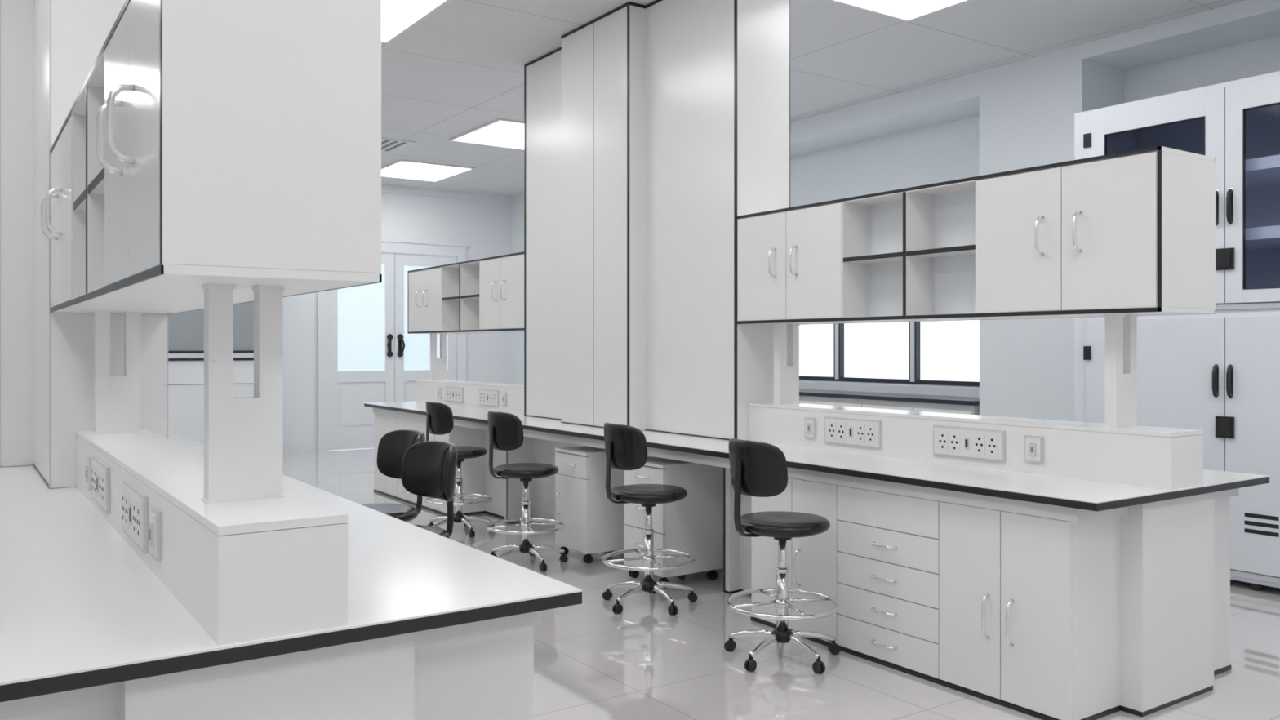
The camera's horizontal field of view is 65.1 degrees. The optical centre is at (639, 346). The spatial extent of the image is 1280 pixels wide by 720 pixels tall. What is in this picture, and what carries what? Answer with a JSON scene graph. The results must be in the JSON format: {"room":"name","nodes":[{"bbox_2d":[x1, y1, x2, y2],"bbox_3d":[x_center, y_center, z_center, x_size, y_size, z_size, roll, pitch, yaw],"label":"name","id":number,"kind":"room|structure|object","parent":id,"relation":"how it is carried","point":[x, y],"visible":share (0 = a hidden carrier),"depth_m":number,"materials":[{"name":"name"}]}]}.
{"room":"laboratory","nodes":[
{"label":"laboratory","id":0,"kind":"room"},
{"bbox_2d":[282,191,511,453],"bbox_3d":[-6.070,-0.425,12.270,11.100,3.650,0.100,0,0,-35],"label":"wall","id":1,"kind":"structure","parent":0,"point":[485,226],"depth_m":14.17,"materials":[{"name":"paint"}]},
{"bbox_2d":[317,238,468,451],"bbox_3d":[-3.420,-0.050,13.994,2.200,2.900,0.121,0,0,-35],"label":"door","id":2,"kind":"structure","parent":1,"relation":"in","point":[366,353],"depth_m":13.84,"materials":[{"name":"paint"}]},
{"bbox_2d":[381,184,512,204],"bbox_3d":[-6.259,-2.200,12.043,10.530,0.100,0.060,0,0,-35],"label":"trim","id":3,"kind":"structure","parent":1,"relation":"attached to","point":[384,188],"depth_m":14.39,"materials":[{"name":"paint"}]},
{"bbox_2d":[282,447,1279,719],"bbox_3d":[-1.440,1.450,5.624,11.400,0.100,16.300,0,0,-35],"label":"floor","id":4,"kind":"structure","parent":0,"point":[592,661],"depth_m":4.42,"materials":[{"name":"tile"}]},
{"bbox_2d":[168,302,253,444],"bbox_3d":[-5.316,0.150,12.206,1.590,2.500,0.840,0,0,-35],"label":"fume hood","id":5,"kind":"object","parent":4,"relation":"on","point":[185,329],"visible":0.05,"depth_m":11.78,"materials":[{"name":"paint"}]},
{"bbox_2d":[0,428,582,719],"bbox_3d":[-2.836,0.865,5.052,1.300,1.070,7.660,0,0,-35],"label":"bench","id":6,"kind":"object","parent":4,"relation":"on","point":[310,602],"visible":0.75,"depth_m":2.08,"materials":[{"name":"white laminate"}]},
{"bbox_2d":[0,0,168,488],"bbox_3d":[-2.853,-0.851,5.076,0.683,2.795,2.623,0,0,-35],"label":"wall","id":7,"kind":"structure","parent":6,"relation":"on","point":[49,49],"depth_m":4.19,"materials":[{"name":"white paint"}]},
{"bbox_2d":[85,456,92,491],"bbox_3d":[-1.923,0.443,3.496,0.018,0.115,0.080,0,0,-35],"label":"panel","id":8,"kind":"object","parent":6,"relation":"attached to","point":[88,467],"visible":0.93,"depth_m":3.47,"materials":[{"name":"white plastic"}]},
{"bbox_2d":[91,456,110,513],"bbox_3d":[-1.750,0.443,3.245,0.016,0.141,0.390,0,0,-35],"label":"panel","id":9,"kind":"object","parent":6,"relation":"attached to","point":[100,472],"visible":1,"depth_m":3.17,"materials":[{"name":"white plastic"}]},
{"bbox_2d":[121,479,147,553],"bbox_3d":[-1.342,0.443,2.651,0.016,0.141,0.390,0,0,-35],"label":"panel","id":10,"kind":"object","parent":6,"relation":"attached to","point":[134,501],"visible":1,"depth_m":2.59,"materials":[{"name":"white plastic"}]},
{"bbox_2d":[149,506,160,561],"bbox_3d":[-1.150,0.443,2.371,0.018,0.115,0.090,0,0,-35],"label":"panel","id":11,"kind":"object","parent":6,"relation":"attached to","point":[155,514],"visible":1,"depth_m":2.34,"materials":[{"name":"white plastic"}]},
{"bbox_2d":[40,0,382,503],"bbox_3d":[-1.407,-0.215,2.974,0.518,1.091,2.480,0,0,-35],"label":"overhead cabinet","id":12,"kind":"object","parent":6,"relation":"on","point":[211,156],"visible":1,"depth_m":2.02,"materials":[{"name":"white laminate"}]},
{"bbox_2d":[361,429,425,522],"bbox_3d":[-1.262,0.904,4.762,0.528,0.992,0.526,0,0,-41],"label":"stool","id":13,"kind":"object","parent":4,"relation":"on","point":[393,446],"visible":0.2,"depth_m":4.93,"materials":[{"name":"black leather"}]},
{"bbox_2d":[401,440,457,538],"bbox_3d":[-1.005,0.904,4.152,0.525,0.992,0.527,0,0,-41],"label":"stool","id":14,"kind":"object","parent":4,"relation":"on","point":[428,468],"visible":0.36,"depth_m":4.32,"materials":[{"name":"black leather"}]},
{"bbox_2d":[424,401,494,537],"bbox_3d":[-1.366,0.904,7.582,0.527,0.992,0.527,0,0,-32],"label":"stool","id":15,"kind":"object","parent":4,"relation":"on","point":[439,420],"visible":0.8,"depth_m":7.45,"materials":[{"name":"black leather"}]},
{"bbox_2d":[485,410,568,571],"bbox_3d":[-0.734,0.904,6.463,0.526,0.992,0.528,0,0,-35],"label":"stool","id":16,"kind":"object","parent":4,"relation":"on","point":[505,429],"visible":0.96,"depth_m":6.33,"materials":[{"name":"black leather"}]},
{"bbox_2d":[554,445,626,563],"bbox_3d":[-0.281,1.041,6.718,0.496,0.718,0.416,0,0,-35],"label":"pedestal","id":17,"kind":"object","parent":4,"relation":"on","point":[594,524],"visible":0.81,"depth_m":6.52,"materials":[{"name":"white laminate"}]},
{"bbox_2d":[601,422,697,614],"bbox_3d":[0.051,0.904,5.450,0.527,0.992,0.527,0,0,-30],"label":"stool","id":18,"kind":"object","parent":4,"relation":"on","point":[625,446],"visible":1,"depth_m":5.33,"materials":[{"name":"black leather"}]},
{"bbox_2d":[624,456,723,582],"bbox_3d":[0.195,1.041,6.062,0.496,0.718,0.416,0,0,-35],"label":"pedestal","id":19,"kind":"object","parent":4,"relation":"on","point":[693,524],"visible":0.76,"depth_m":5.92,"materials":[{"name":"white laminate"}]},
{"bbox_2d":[724,438,839,673],"bbox_3d":[0.647,0.904,4.513,0.527,0.992,0.527,0,0,-30],"label":"stool","id":20,"kind":"object","parent":4,"relation":"on","point":[757,468],"visible":1,"depth_m":4.39,"materials":[{"name":"black leather"}]},
{"bbox_2d":[364,379,1269,719],"bbox_3d":[-0.006,0.865,7.034,1.300,1.070,7.600,0,0,-35],"label":"bench","id":21,"kind":"object","parent":4,"relation":"on","point":[1091,580],"visible":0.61,"depth_m":4.13,"materials":[{"name":"white laminate"}]},
{"bbox_2d":[437,386,441,399],"bbox_3d":[-1.923,0.443,9.594,0.018,0.115,0.090,0,0,-35],"label":"panel","id":22,"kind":"object","parent":21,"relation":"attached to","point":[439,388],"visible":1,"depth_m":9.58,"materials":[{"name":"white plastic"}]},
{"bbox_2d":[444,386,463,403],"bbox_3d":[-1.730,0.443,9.314,0.016,0.141,0.390,0,0,-35],"label":"panel","id":23,"kind":"object","parent":21,"relation":"attached to","point":[455,394],"visible":1,"depth_m":9.30,"materials":[{"name":"white plastic"}]},
{"bbox_2d":[407,251,524,380],"bbox_3d":[-1.452,-0.215,9.138,0.518,1.091,2.481,0,0,-35],"label":"overhead cabinet","id":24,"kind":"object","parent":21,"relation":"on","point":[485,295],"visible":0.73,"depth_m":9.08,"materials":[{"name":"white laminate"}]},
{"bbox_2d":[478,388,498,407],"bbox_3d":[-1.322,0.443,8.721,0.016,0.141,0.390,0,0,-35],"label":"panel","id":25,"kind":"object","parent":21,"relation":"attached to","point":[490,397],"visible":1,"depth_m":8.70,"materials":[{"name":"white plastic"}]},
{"bbox_2d":[502,392,506,406],"bbox_3d":[-1.150,0.443,8.469,0.018,0.115,0.080,0,0,-35],"label":"panel","id":26,"kind":"object","parent":21,"relation":"attached to","point":[504,394],"visible":1,"depth_m":8.46,"materials":[{"name":"white plastic"}]},
{"bbox_2d":[524,0,790,439],"bbox_3d":[-0.006,-0.851,7.034,0.683,2.795,2.623,0,0,-35],"label":"tall cabinet","id":27,"kind":"object","parent":21,"relation":"on","point":[658,125],"visible":0.91,"depth_m":6.54,"materials":[{"name":"white laminate"}]},
{"bbox_2d":[804,417,816,439],"bbox_3d":[0.924,0.443,5.453,0.018,0.115,0.080,0,0,-35],"label":"panel","id":28,"kind":"object","parent":21,"relation":"attached to","point":[810,423],"visible":1,"depth_m":5.44,"materials":[{"name":"white plastic"}]},
{"bbox_2d":[824,416,881,448],"bbox_3d":[1.097,0.443,5.202,0.016,0.141,0.390,0,0,-35],"label":"panel","id":29,"kind":"object","parent":21,"relation":"attached to","point":[837,430],"visible":1,"depth_m":5.19,"materials":[{"name":"white plastic"}]},
{"bbox_2d":[933,425,1004,462],"bbox_3d":[1.506,0.443,4.609,0.016,0.141,0.390,0,0,-35],"label":"panel","id":30,"kind":"object","parent":21,"relation":"attached to","point":[981,444],"visible":1,"depth_m":4.60,"materials":[{"name":"white plastic"}]},
{"bbox_2d":[737,146,1215,428],"bbox_3d":[1.440,-0.215,4.931,0.518,1.091,2.481,0,0,-35],"label":"overhead cabinet","id":31,"kind":"object","parent":21,"relation":"on","point":[1119,237],"visible":1,"depth_m":4.35,"materials":[{"name":"white laminate"}]},
{"bbox_2d":[1023,435,1043,463],"bbox_3d":[1.697,0.443,4.328,0.018,0.115,0.090,0,0,-35],"label":"panel","id":32,"kind":"object","parent":21,"relation":"attached to","point":[1033,445],"visible":1,"depth_m":4.32,"materials":[{"name":"white plastic"}]},
{"bbox_2d":[799,381,979,415],"bbox_3d":[1.050,0.870,11.171,0.601,1.000,6.780,0,0,-35],"label":"bench","id":33,"kind":"object","parent":4,"relation":"on","point":[918,398],"visible":0.02,"depth_m":9.23,"materials":[{"name":"white laminate"}]},
{"bbox_2d":[1074,71,1279,591],"bbox_3d":[3.706,-0.075,6.055,0.791,2.950,1.920,0,0,-35],"label":"storage cabinet","id":34,"kind":"object","parent":4,"relation":"on","point":[1218,374],"visible":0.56,"depth_m":5.91,"materials":[{"name":"white metal"}]},
{"bbox_2d":[381,0,1245,196],"bbox_3d":[-1.440,-2.300,5.624,11.400,0.100,16.300,0,0,-35],"label":"ceiling","id":35,"kind":"structure","parent":0,"point":[460,69],"depth_m":7.58,"materials":[{"name":"paint"}]},
{"bbox_2d":[381,137,416,152],"bbox_3d":[-2.910,-2.240,11.081,0.660,0.017,0.660,0,0,-35],"label":"ceiling vent","id":36,"kind":"object","parent":35,"relation":"in","point":[393,145],"depth_m":11.08,"materials":[{"name":"white metal"}]},
{"bbox_2d":[381,0,452,44],"bbox_3d":[-1.911,-2.240,6.610,0.980,0.017,1.220,0,0,-35],"label":"ceiling light panel","id":37,"kind":"object","parent":35,"relation":"in","point":[398,17],"depth_m":6.74,"materials":[{"name":"white plastic"}]},
{"bbox_2d":[381,159,475,182],"bbox_3d":[-2.815,-2.240,12.797,0.980,0.017,1.220,0,0,-35],"label":"ceiling light panel","id":38,"kind":"object","parent":35,"relation":"in","point":[400,169],"depth_m":12.75,"materials":[{"name":"white plastic"}]},
{"bbox_2d":[448,118,524,150],"bbox_3d":[-1.325,-2.240,10.630,0.980,0.017,1.220,0,0,-35],"label":"ceiling light panel","id":39,"kind":"object","parent":35,"relation":"in","point":[499,132],"depth_m":10.59,"materials":[{"name":"white plastic"}]},
{"bbox_2d":[826,0,972,22],"bbox_3d":[1.779,-2.240,6.114,0.980,0.017,1.220,0,0,-35],"label":"ceiling light panel","id":40,"kind":"object","parent":35,"relation":"in","point":[906,11],"depth_m":6.58,"materials":[{"name":"white plastic"}]},
{"bbox_2d":[511,0,1279,421],"bbox_3d":[2.920,-0.425,8.621,0.720,3.650,16.100,0,0,-35],"label":"wall","id":41,"kind":"structure","parent":0,"point":[1017,115],"depth_m":7.90,"materials":[{"name":"paint"}]},
{"bbox_2d":[799,320,979,386],"bbox_3d":[1.496,-0.350,11.113,0.082,1.400,5.970,0,0,-35],"label":"window","id":42,"kind":"structure","parent":41,"relation":"in","point":[938,353],"depth_m":9.75,"materials":[{"name":"clear glass"}]}
]}

